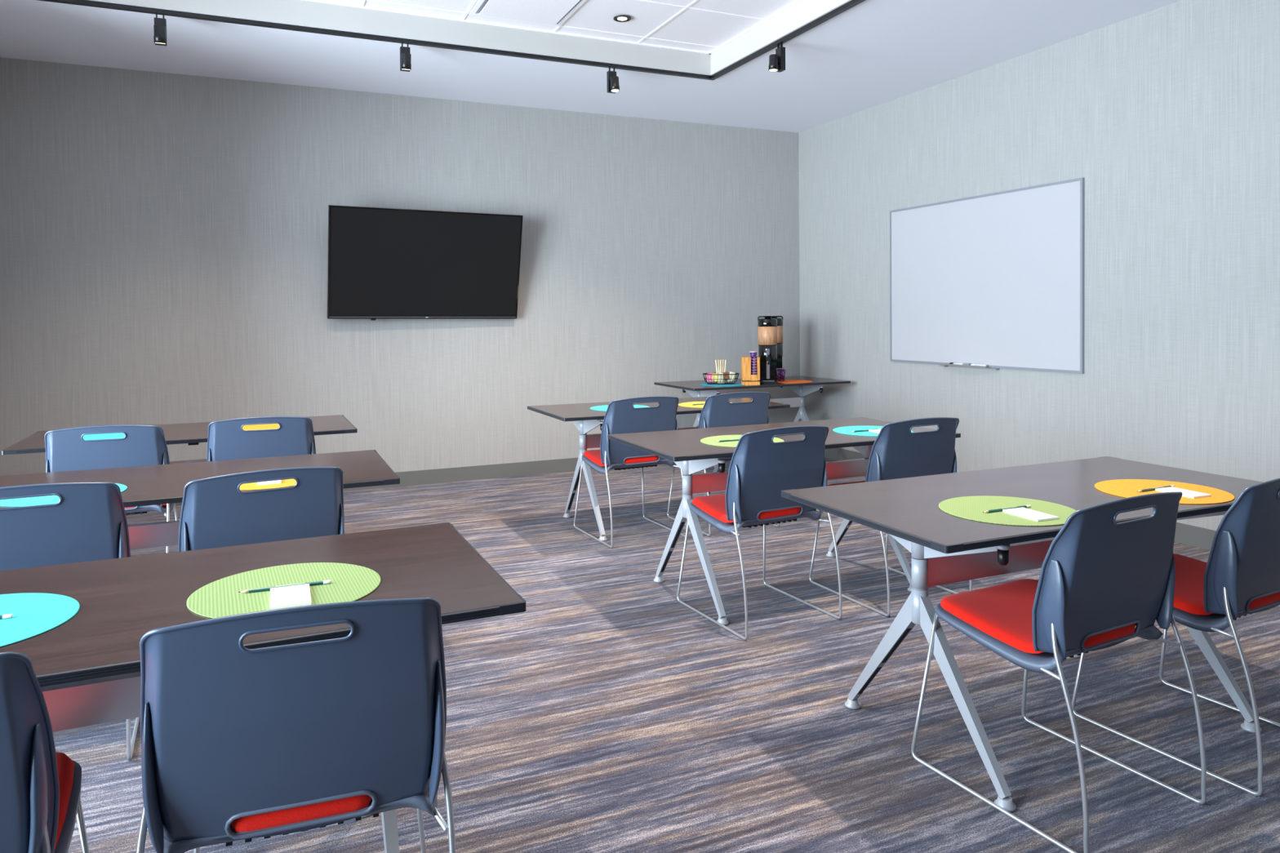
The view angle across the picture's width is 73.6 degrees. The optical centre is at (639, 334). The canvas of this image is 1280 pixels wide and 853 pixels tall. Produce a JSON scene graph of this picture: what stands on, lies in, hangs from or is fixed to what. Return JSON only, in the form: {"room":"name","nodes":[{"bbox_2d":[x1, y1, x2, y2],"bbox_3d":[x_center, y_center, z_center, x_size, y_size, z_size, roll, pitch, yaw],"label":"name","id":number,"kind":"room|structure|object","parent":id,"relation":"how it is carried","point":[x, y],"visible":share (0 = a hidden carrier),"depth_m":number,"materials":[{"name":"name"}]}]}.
{"room":"classroom","nodes":[
{"label":"classroom","id":0,"kind":"room"},
{"bbox_2d":[0,57,799,475],"bbox_3d":[-1.476,-0.448,6.906,6.768,3.248,0.120,-1,1,-24],"label":"wall","id":1,"kind":"structure","parent":0,"point":[164,236],"depth_m":6.50,"materials":[{"name":"paint"}]},
{"bbox_2d":[175,457,593,506],"bbox_3d":[-1.434,1.121,6.881,6.528,0.112,0.010,-1,1,-24],"label":"baseboard","id":2,"kind":"structure","parent":1,"relation":"attached to","point":[559,465],"depth_m":6.94,"materials":[{"name":"grey plastic"}]},
{"bbox_2d":[326,204,523,319],"bbox_3d":[-1.645,-0.540,6.625,1.468,0.848,0.246,-1,1,-25],"label":"television","id":3,"kind":"object","parent":1,"relation":"attached to","point":[383,262],"visible":1,"depth_m":6.58,"materials":[{"name":"black plastic"}]},
{"bbox_2d":[304,0,802,53],"bbox_3d":[0.289,-1.940,1.442,4.275,0.040,8.456,-1,1,-24],"label":"ceiling","id":4,"kind":"structure","parent":0,"point":[700,26],"depth_m":5.42,"materials":[{"name":"paint"}]},
{"bbox_2d":[469,0,586,26],"bbox_3d":[-0.670,-1.989,5.158,0.586,0.024,0.586,-1,1,-24],"label":"ceiling panel","id":5,"kind":"object","parent":4,"relation":"in","point":[548,12],"visible":1,"depth_m":5.21,"materials":[{"name":"white plastic"}]},
{"bbox_2d":[613,15,631,22],"bbox_3d":[-0.113,-1.998,5.408,0.112,0.006,0.112,-1,1,-24],"label":"recessed light","id":6,"kind":"object","parent":4,"relation":"in","point":[618,18],"visible":1,"depth_m":5.40,"materials":[{"name":"black plastic"}]},
{"bbox_2d":[0,0,1180,132],"bbox_3d":[0.835,-1.909,1.685,6.728,0.252,11.252,-1,1,-24],"label":"ceiling","id":7,"kind":"structure","parent":0,"point":[873,53],"depth_m":5.73,"materials":[{"name":"white paint"}]},
{"bbox_2d":[39,0,865,79],"bbox_3d":[0.316,-1.763,1.525,4.250,0.022,8.414,-1,1,-24],"label":"track","id":8,"kind":"object","parent":7,"relation":"attached to","point":[851,3],"visible":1,"depth_m":5.22,"materials":[{"name":"black metal"}]},
{"bbox_2d":[153,13,167,45],"bbox_3d":[-2.668,-1.704,4.752,0.062,0.178,0.094,-1,1,-24],"label":"track spotlight","id":9,"kind":"object","parent":8,"relation":"attached to","point":[160,24],"visible":1,"depth_m":4.74,"materials":[{"name":"black metal"}]},
{"bbox_2d":[400,42,411,71],"bbox_3d":[-1.451,-1.728,5.298,0.062,0.178,0.094,-1,1,-24],"label":"track spotlight","id":10,"kind":"object","parent":8,"relation":"attached to","point":[405,55],"visible":1,"depth_m":5.28,"materials":[{"name":"black plastic"}]},
{"bbox_2d":[606,66,619,93],"bbox_3d":[-0.180,-1.753,5.860,0.062,0.177,0.107,-1,1,-24],"label":"track spotlight","id":11,"kind":"object","parent":8,"relation":"attached to","point":[612,80],"visible":1,"depth_m":5.86,"materials":[{"name":"black plastic"}]},
{"bbox_2d":[768,42,785,71],"bbox_3d":[0.859,-1.754,5.397,0.102,0.175,0.062,-1,1,-24],"label":"track spotlight","id":12,"kind":"object","parent":8,"relation":"attached to","point":[777,60],"visible":1,"depth_m":5.38,"materials":[{"name":"black plastic"}]},
{"bbox_2d":[94,0,848,75],"bbox_3d":[0.290,-1.846,1.444,4.275,0.148,8.456,-1,1,-24],"label":"trim","id":13,"kind":"structure","parent":7,"relation":"attached to","point":[298,12],"depth_m":5.38,"materials":[{"name":"grey paint"}]},
{"bbox_2d":[53,457,1279,852],"bbox_3d":[0.866,1.314,1.754,6.768,0.100,11.492,-1,1,-24],"label":"floor","id":14,"kind":"structure","parent":0,"point":[607,714],"depth_m":2.77,"materials":[{"name":"carpet"}]},
{"bbox_2d":[0,651,89,852],"bbox_3d":[-1.196,0.869,1.374,0.498,0.845,0.562,-1,1,-25],"label":"chair","id":15,"kind":"object","parent":14,"relation":"on","point":[41,804],"visible":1,"depth_m":1.28,"materials":[{"name":"blue plastic"}]},
{"bbox_2d":[53,751,74,852],"bbox_3d":[-1.209,0.820,1.399,0.454,0.073,0.413,-1,1,-25],"label":"seat cushion","id":16,"kind":"object","parent":15,"relation":"on","point":[65,766],"depth_m":1.52,"materials":[{"name":"red fabric"}]},
{"bbox_2d":[0,482,140,760],"bbox_3d":[-1.858,0.848,2.667,0.498,0.845,0.562,-1,1,-26],"label":"chair","id":17,"kind":"object","parent":14,"relation":"on","point":[88,522],"visible":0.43,"depth_m":2.50,"materials":[{"name":"blue plastic"}]},
{"bbox_2d":[44,425,177,553],"bbox_3d":[-2.479,0.824,4.054,0.498,0.845,0.562,-1,1,-21],"label":"chair","id":18,"kind":"object","parent":14,"relation":"on","point":[66,449],"visible":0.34,"depth_m":3.84,"materials":[{"name":"blue plastic"}]},
{"bbox_2d":[1,414,357,463],"bbox_3d":[-2.317,0.868,4.487,1.522,0.737,0.748,-1,1,-25],"label":"table","id":19,"kind":"object","parent":14,"relation":"on","point":[192,433],"visible":0.09,"depth_m":4.41,"materials":[{"name":"brown wood"}]},
{"bbox_2d":[82,432,124,439],"bbox_3d":[-2.654,0.506,4.282,0.380,0.002,0.380,-1,1,-24],"label":"placemat","id":20,"kind":"object","parent":19,"relation":"on","point":[117,435],"visible":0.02,"depth_m":4.25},
{"bbox_2d":[242,423,279,430],"bbox_3d":[-2.016,0.494,4.546,0.380,0.002,0.380,-1,1,-24],"label":"placemat","id":21,"kind":"object","parent":19,"relation":"on","point":[269,426],"visible":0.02,"depth_m":4.55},
{"bbox_2d":[0,449,399,550],"bbox_3d":[-1.703,0.892,3.109,1.522,0.737,0.748,-1,1,-24],"label":"table","id":22,"kind":"object","parent":14,"relation":"on","point":[159,484],"visible":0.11,"depth_m":3.15,"materials":[{"name":"brown wood"}]},
{"bbox_2d":[0,483,127,506],"bbox_3d":[-1.927,0.529,2.844,0.380,0.002,0.380,-1,1,-24],"label":"placemat","id":23,"kind":"object","parent":22,"relation":"on","point":[49,500],"visible":0.32,"depth_m":2.73,"materials":[{"name":"teal fabric"}]},
{"bbox_2d":[239,479,296,489],"bbox_3d":[-1.333,0.519,3.072,0.380,0.002,0.380,-1,1,-24],"label":"placemat","id":24,"kind":"object","parent":22,"relation":"on","point":[286,482],"visible":0.13,"depth_m":2.95,"materials":[{"name":"yellow fabric"}]},
{"bbox_2d":[257,480,280,485],"bbox_3d":[-1.313,0.515,3.026,0.076,0.007,0.128,-1,1,-24],"label":"notepad","id":25,"kind":"object","parent":24,"relation":"on","point":[277,482],"visible":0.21,"depth_m":2.98,"materials":[{"name":"beige paper"}]},
{"bbox_2d":[177,466,344,551],"bbox_3d":[-1.276,0.838,2.871,0.498,0.845,0.562,-1,1,-31],"label":"chair","id":26,"kind":"object","parent":14,"relation":"on","point":[215,513],"visible":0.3,"depth_m":2.66,"materials":[{"name":"blue plastic"}]},
{"bbox_2d":[206,416,315,461],"bbox_3d":[-1.903,0.812,4.338,0.498,0.845,0.562,-1,1,-21],"label":"chair","id":27,"kind":"object","parent":14,"relation":"on","point":[227,440],"visible":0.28,"depth_m":4.11,"materials":[{"name":"blue plastic"}]},
{"bbox_2d":[0,522,526,852],"bbox_3d":[-1.071,0.914,1.758,1.522,0.737,0.748,-1,1,-24],"label":"table","id":28,"kind":"object","parent":14,"relation":"on","point":[86,668],"visible":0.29,"depth_m":1.80,"materials":[{"name":"brown wood"}]},
{"bbox_2d":[0,592,79,647],"bbox_3d":[-1.285,0.550,1.615,0.380,0.002,0.380,-1,1,-24],"label":"placemat","id":29,"kind":"object","parent":28,"relation":"on","point":[34,614],"visible":1,"depth_m":1.67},
{"bbox_2d":[0,613,13,618],"bbox_3d":[-1.298,0.545,1.620,0.183,0.008,0.008,-1,1,-21],"label":"pencil","id":30,"kind":"object","parent":29,"relation":"on","point":[9,615],"visible":1,"depth_m":1.65,"materials":[{"name":"teal"}]},
{"bbox_2d":[186,562,381,618],"bbox_3d":[-0.750,0.540,1.819,0.380,0.002,0.380,-1,1,-27],"label":"placemat","id":31,"kind":"object","parent":28,"relation":"on","point":[220,597],"visible":0.79,"depth_m":1.83,"materials":[{"name":"green fabric"}]},
{"bbox_2d":[237,579,331,592],"bbox_3d":[-0.753,0.535,1.815,0.183,0.008,0.008,-1,1,-21],"label":"pencil","id":32,"kind":"object","parent":31,"relation":"on","point":[324,582],"visible":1,"depth_m":1.81,"materials":[{"name":"teal wood"}]},
{"bbox_2d":[270,583,311,609],"bbox_3d":[-0.717,0.537,1.752,0.076,0.007,0.128,-1,1,-23],"label":"notepad","id":33,"kind":"object","parent":31,"relation":"on","point":[293,596],"visible":0.93,"depth_m":1.74,"materials":[{"name":"beige paper"}]},
{"bbox_2d":[135,597,456,852],"bbox_3d":[-0.632,0.858,1.622,0.498,0.845,0.562,-1,1,-20],"label":"chair","id":34,"kind":"object","parent":14,"relation":"on","point":[238,743],"visible":1,"depth_m":1.41,"materials":[{"name":"blue plastic"}]},
{"bbox_2d":[230,795,372,832],"bbox_3d":[-0.642,0.810,1.649,0.454,0.073,0.413,-1,1,-20],"label":"seat cushion","id":35,"kind":"object","parent":34,"relation":"on","point":[260,813],"depth_m":1.45,"materials":[{"name":"red fabric"}]},
{"bbox_2d":[573,395,687,548],"bbox_3d":[-0.070,0.777,5.169,0.498,0.845,0.562,-1,1,-27],"label":"chair","id":36,"kind":"object","parent":14,"relation":"on","point":[620,416],"visible":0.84,"depth_m":4.96,"materials":[{"name":"blue plastic"}]},
{"bbox_2d":[583,449,658,466],"bbox_3d":[-0.084,0.728,5.194,0.454,0.073,0.413,-1,1,-27],"label":"seat cushion","id":37,"kind":"object","parent":36,"relation":"on","point":[591,457],"depth_m":4.99,"materials":[{"name":"red fabric"}]},
{"bbox_2d":[527,396,790,541],"bbox_3d":[0.119,0.823,5.506,1.522,0.737,0.748,-1,1,-24],"label":"table","id":38,"kind":"object","parent":14,"relation":"on","point":[584,419],"visible":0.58,"depth_m":5.28,"materials":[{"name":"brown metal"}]},
{"bbox_2d":[590,404,649,411],"bbox_3d":[-0.124,0.458,5.356,0.380,0.002,0.380,-1,1,-24],"label":"placemat","id":39,"kind":"object","parent":38,"relation":"on","point":[603,408],"visible":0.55,"depth_m":5.37,"materials":[{"name":"teal fabric"}]},
{"bbox_2d":[678,401,731,408],"bbox_3d":[0.436,0.449,5.508,0.380,0.002,0.380,-1,1,-24],"label":"placemat","id":40,"kind":"object","parent":38,"relation":"on","point":[684,404],"visible":0.43,"depth_m":5.51,"materials":[{"name":"yellow fabric"}]},
{"bbox_2d":[666,391,779,536],"bbox_3d":[0.513,0.766,5.406,0.498,0.845,0.562,-1,1,-25],"label":"chair","id":41,"kind":"object","parent":14,"relation":"on","point":[717,411],"visible":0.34,"depth_m":5.18,"materials":[{"name":"blue plastic"}]},
{"bbox_2d":[653,375,850,466],"bbox_3d":[0.972,0.774,7.396,1.522,0.737,0.748,-1,1,-24],"label":"table","id":42,"kind":"object","parent":14,"relation":"on","point":[693,388],"visible":0.54,"depth_m":7.33,"materials":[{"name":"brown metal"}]},
{"bbox_2d":[699,382,742,386],"bbox_3d":[0.685,0.413,7.099,0.380,0.002,0.380,-1,1,-24],"label":"placemat","id":43,"kind":"object","parent":42,"relation":"on","point":[705,384],"visible":0.74,"depth_m":7.04,"materials":[{"name":"teal fabric"}]},
{"bbox_2d":[702,373,739,384],"bbox_3d":[0.675,0.366,7.132,0.308,0.088,0.188,-1,1,0],"label":"wire basket","id":44,"kind":"object","parent":43,"relation":"on","point":[704,374],"visible":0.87,"depth_m":7.08,"materials":[{"name":"black metal"}]},
{"bbox_2d":[707,374,713,382],"bbox_3d":[0.585,0.358,7.101,0.049,0.062,0.017,0,1,4],"label":"packet","id":45,"kind":"object","parent":44,"relation":"in","point":[709,376],"visible":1,"depth_m":7.10,"materials":[{"name":"pink paper"}]},
{"bbox_2d":[712,374,718,381],"bbox_3d":[0.626,0.355,7.101,0.051,0.064,0.014,-1,1,-4],"label":"packet","id":46,"kind":"object","parent":44,"relation":"in","point":[715,375],"visible":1,"depth_m":7.10,"materials":[{"name":"yellow paper"}]},
{"bbox_2d":[716,374,723,381],"bbox_3d":[0.664,0.357,7.102,0.051,0.064,0.012,-1,1,-11],"label":"packet","id":47,"kind":"object","parent":44,"relation":"in","point":[718,375],"visible":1,"depth_m":7.10,"materials":[{"name":"beige paper"}]},
{"bbox_2d":[723,372,729,378],"bbox_3d":[0.718,0.341,7.101,0.050,0.063,0.017,-1,1,-1],"label":"packet","id":48,"kind":"object","parent":44,"relation":"in","point":[726,376],"visible":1,"depth_m":7.10,"materials":[{"name":"brown paper"}]},
{"bbox_2d":[728,372,735,380],"bbox_3d":[0.763,0.342,7.101,0.058,0.069,0.016,0,1,3],"label":"packet","id":49,"kind":"object","parent":44,"relation":"in","point":[730,375],"visible":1,"depth_m":7.10,"materials":[{"name":"beige paper"}]},
{"bbox_2d":[741,356,759,385],"bbox_3d":[0.914,0.298,7.079,0.144,0.228,0.124,-1,1,2],"label":"cup holder","id":50,"kind":"object","parent":42,"relation":"on","point":[747,378],"visible":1,"depth_m":7.02,"materials":[{"name":"brown wood"}]},
{"bbox_3d":[0.939,0.343,7.079,0.063,0.022,0.063,-1,1,-24],"label":"paper cup","id":51,"kind":"object","parent":50,"relation":"in","visible":0},
{"bbox_3d":[0.939,0.320,7.078,0.063,0.022,0.063,-1,1,-30],"label":"paper cup","id":52,"kind":"object","parent":51,"relation":"on","visible":0},
{"bbox_3d":[0.939,0.298,7.078,0.063,0.023,0.063,-1,2,-36],"label":"paper cup","id":53,"kind":"object","parent":52,"relation":"on","visible":0},
{"bbox_3d":[0.938,0.275,7.077,0.063,0.022,0.063,-2,2,-41],"label":"paper cup","id":54,"kind":"object","parent":53,"relation":"on","visible":0},
{"bbox_3d":[0.938,0.253,7.077,0.063,0.022,0.063,1,2,43],"label":"paper cup","id":55,"kind":"object","parent":54,"relation":"on","visible":0},
{"bbox_3d":[0.938,0.231,7.076,0.063,0.023,0.063,0,2,37],"label":"paper cup","id":56,"kind":"object","parent":55,"relation":"on","visible":0},
{"bbox_3d":[0.938,0.208,7.076,0.063,0.022,0.063,0,1,31],"label":"paper cup","id":57,"kind":"object","parent":56,"relation":"on","visible":0},
{"bbox_2d":[749,351,756,358],"bbox_3d":[0.937,0.168,7.075,0.063,0.058,0.063,0,1,26],"label":"paper cup","id":58,"kind":"object","parent":57,"relation":"on","point":[753,353],"visible":1,"depth_m":7.05,"materials":[{"name":"purple paper"}]},
{"bbox_2d":[757,315,777,384],"bbox_3d":[1.071,0.126,7.166,0.165,0.566,0.215,0,1,6],"label":"dispenser","id":59,"kind":"object","parent":42,"relation":"on","point":[767,326],"visible":0.98,"depth_m":7.11,"materials":[{"name":"black plastic"}]},
{"bbox_2d":[766,355,770,364],"bbox_3d":[1.064,0.205,7.089,0.034,0.080,0.057,0,1,6],"label":"faucet","id":60,"kind":"object","parent":59,"relation":"on","point":[768,357],"depth_m":7.08,"materials":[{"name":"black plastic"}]},
{"bbox_2d":[770,315,782,379],"bbox_3d":[1.198,0.114,7.640,0.165,0.566,0.215,0,1,6],"label":"dispenser","id":61,"kind":"object","parent":42,"relation":"on","point":[780,321],"visible":0.38,"depth_m":7.58,"materials":[{"name":"black plastic"}]},
{"bbox_2d":[777,379,813,383],"bbox_3d":[1.291,0.402,7.348,0.380,0.002,0.380,-1,1,-24],"label":"placemat","id":62,"kind":"object","parent":42,"relation":"on","point":[786,381],"visible":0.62,"depth_m":7.31,"materials":[{"name":"orange fabric"}]},
{"bbox_2d":[776,368,786,381],"bbox_3d":[1.222,0.345,7.404,0.087,0.110,0.087,-2,2,-43],"label":"paper cup","id":63,"kind":"object","parent":62,"relation":"on","point":[780,372],"visible":0.96,"depth_m":7.37,"materials":[{"name":"purple paper"}]},
{"bbox_2d":[676,425,842,639],"bbox_3d":[0.512,0.801,3.782,0.498,0.845,0.562,-1,1,-28],"label":"chair","id":64,"kind":"object","parent":14,"relation":"on","point":[760,468],"visible":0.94,"depth_m":3.58,"materials":[{"name":"blue plastic"}]},
{"bbox_2d":[692,493,800,523],"bbox_3d":[0.498,0.752,3.807,0.454,0.073,0.413,-1,1,-28],"label":"seat cushion","id":65,"kind":"object","parent":64,"relation":"on","point":[711,508],"depth_m":3.63,"materials":[{"name":"red fabric"}]},
{"bbox_2d":[607,417,960,625],"bbox_3d":[0.690,0.847,4.127,1.522,0.737,0.748,-1,1,-23],"label":"table","id":66,"kind":"object","parent":14,"relation":"on","point":[684,447],"visible":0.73,"depth_m":3.97,"materials":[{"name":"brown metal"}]},
{"bbox_2d":[700,435,784,447],"bbox_3d":[0.465,0.484,3.900,0.380,0.002,0.380,-1,1,-24],"label":"placemat","id":67,"kind":"object","parent":66,"relation":"on","point":[710,440],"visible":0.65,"depth_m":3.89,"materials":[{"name":"green fabric"}]},
{"bbox_2d":[715,439,739,442],"bbox_3d":[0.422,0.479,3.886,0.183,0.008,0.008,-1,1,-23],"label":"pencil","id":68,"kind":"object","parent":67,"relation":"on","point":[731,439],"visible":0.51,"depth_m":3.87,"materials":[{"name":"teal wood"}]},
{"bbox_2d":[832,425,913,436],"bbox_3d":[1.140,0.471,4.191,0.380,0.002,0.380,-1,1,-24],"label":"placemat","id":69,"kind":"object","parent":66,"relation":"on","point":[846,429],"visible":0.64,"depth_m":4.20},
{"bbox_2d":[851,428,880,431],"bbox_3d":[1.101,0.467,4.168,0.183,0.008,0.007,-1,1,-24],"label":"pencil","id":70,"kind":"object","parent":69,"relation":"on","point":[876,428],"visible":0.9,"depth_m":4.16,"materials":[{"name":"teal"}]},
{"bbox_2d":[868,429,880,433],"bbox_3d":[1.173,0.468,4.118,0.076,0.007,0.128,-1,1,-21],"label":"notepad","id":71,"kind":"object","parent":69,"relation":"on","point":[877,431],"visible":0.46,"depth_m":4.14,"materials":[{"name":"beige paper"}]},
{"bbox_2d":[808,417,972,616],"bbox_3d":[1.167,0.789,4.034,0.498,0.845,0.562,-1,1,-26],"label":"chair","id":72,"kind":"object","parent":14,"relation":"on","point":[896,452],"visible":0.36,"depth_m":3.81,"materials":[{"name":"blue plastic"}]},
{"bbox_2d":[826,480,865,486],"bbox_3d":[1.154,0.741,4.059,0.454,0.073,0.413,-1,1,-26],"label":"seat cushion","id":73,"kind":"object","parent":72,"relation":"on","point":[860,481],"depth_m":4.17,"materials":[{"name":"red fabric"}]},
{"bbox_2d":[781,456,1262,812],"bbox_3d":[1.308,0.870,2.757,1.522,0.737,0.748,-1,1,-23],"label":"table","id":74,"kind":"object","parent":14,"relation":"on","point":[944,548],"visible":0.65,"depth_m":2.63,"materials":[{"name":"brown laminate"}]},
{"bbox_2d":[938,495,1076,526],"bbox_3d":[1.068,0.508,2.482,0.380,0.002,0.380,-1,1,-24],"label":"placemat","id":75,"kind":"object","parent":74,"relation":"on","point":[971,508],"visible":0.8,"depth_m":2.48,"materials":[{"name":"green fabric"}]},
{"bbox_2d":[982,505,1031,512],"bbox_3d":[1.059,0.504,2.469,0.183,0.008,0.008,-1,1,-23],"label":"pencil","id":76,"kind":"object","parent":75,"relation":"on","point":[1024,506],"visible":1,"depth_m":2.46,"materials":[{"name":"teal wood"}]},
{"bbox_2d":[1002,506,1058,521],"bbox_3d":[1.098,0.505,2.405,0.076,0.007,0.128,-1,1,-21],"label":"notepad","id":77,"kind":"object","parent":75,"relation":"on","point":[1033,515],"visible":1,"depth_m":2.39,"materials":[{"name":"white paper"}]},
{"bbox_2d":[1094,479,1234,504],"bbox_3d":[1.663,0.497,2.724,0.380,0.002,0.380,-1,1,-24],"label":"placemat","id":78,"kind":"object","parent":74,"relation":"on","point":[1126,488],"visible":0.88,"depth_m":2.75,"materials":[{"name":"fabric"}]},
{"bbox_2d":[1137,484,1174,492],"bbox_3d":[1.648,0.492,2.733,0.183,0.008,0.008,-1,1,-25],"label":"pencil","id":79,"kind":"object","parent":78,"relation":"on","point":[1173,486],"visible":0.91,"depth_m":2.72,"materials":[{"name":"teal"}]},
{"bbox_2d":[1155,486,1211,498],"bbox_3d":[1.698,0.493,2.675,0.076,0.007,0.128,-1,1,-21],"label":"notepad","id":80,"kind":"object","parent":78,"relation":"on","point":[1186,493],"visible":0.93,"depth_m":2.67,"materials":[{"name":"beige paper"}]},
{"bbox_2d":[911,491,1206,852],"bbox_3d":[1.142,0.825,2.379,0.498,0.845,0.562,-1,1,-28],"label":"chair","id":81,"kind":"object","parent":14,"relation":"on","point":[1101,579],"visible":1,"depth_m":2.20,"materials":[{"name":"blue plastic"}]},
{"bbox_2d":[940,578,1136,653],"bbox_3d":[1.128,0.776,2.404,0.454,0.073,0.413,-1,1,-28],"label":"seat cushion","id":82,"kind":"object","parent":81,"relation":"on","point":[998,617],"depth_m":2.30,"materials":[{"name":"red fabric"}]},
{"bbox_2d":[1071,477,1279,796],"bbox_3d":[1.746,0.813,2.643,0.498,0.845,0.562,-1,1,-28],"label":"chair","id":83,"kind":"object","parent":14,"relation":"on","point":[1240,576],"visible":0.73,"depth_m":2.40,"materials":[{"name":"blue plastic"}]},
{"bbox_2d":[1173,553,1279,615],"bbox_3d":[1.732,0.765,2.667,0.454,0.073,0.413,-1,1,-28],"label":"seat cushion","id":84,"kind":"object","parent":83,"relation":"on","point":[1190,598],"depth_m":2.48,"materials":[{"name":"red fabric"}]},
{"bbox_2d":[798,0,1279,530],"bbox_3d":[3.883,-0.418,3.077,0.120,3.248,11.252,-1,1,-24],"label":"wall","id":85,"kind":"structure","parent":0,"point":[1168,115],"depth_m":5.19,"materials":[{"name":"paint"}]},
{"bbox_2d":[889,177,1084,373],"bbox_3d":[2.392,-0.377,6.168,0.076,1.241,1.785,-1,1,-24],"label":"whiteboard","id":86,"kind":"object","parent":85,"relation":"attached to","point":[996,281],"visible":0.99,"depth_m":6.01,"materials":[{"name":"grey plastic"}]},
{"bbox_2d":[949,362,962,364],"bbox_3d":[2.337,0.215,6.299,0.018,0.018,0.140,-1,1,-24],"label":"marker pen","id":87,"kind":"object","parent":86,"relation":"on","point":[950,362],"visible":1,"depth_m":6.30,"materials":[{"name":"white plastic"}]},
{"bbox_2d":[939,363,990,368],"bbox_3d":[2.368,0.224,6.228,0.060,0.012,0.440,-1,1,-24],"label":"marker tray","id":88,"kind":"object","parent":86,"relation":"on","point":[942,364],"depth_m":6.16,"materials":[{"name":"grey metal"}]},
{"bbox_2d":[970,363,986,366],"bbox_3d":[2.420,0.219,6.112,0.018,0.018,0.140,-1,1,-24],"label":"marker pen","id":89,"kind":"object","parent":86,"relation":"on","point":[971,364],"visible":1,"depth_m":6.10,"materials":[{"name":"white plastic"}]},
{"bbox_2d":[824,448,1216,550],"bbox_3d":[3.841,1.151,3.080,0.010,0.112,11.242,-1,1,-24],"label":"baseboard","id":90,"kind":"structure","parent":85,"relation":"attached to","point":[1188,535],"depth_m":4.80,"materials":[{"name":"grey plastic"}]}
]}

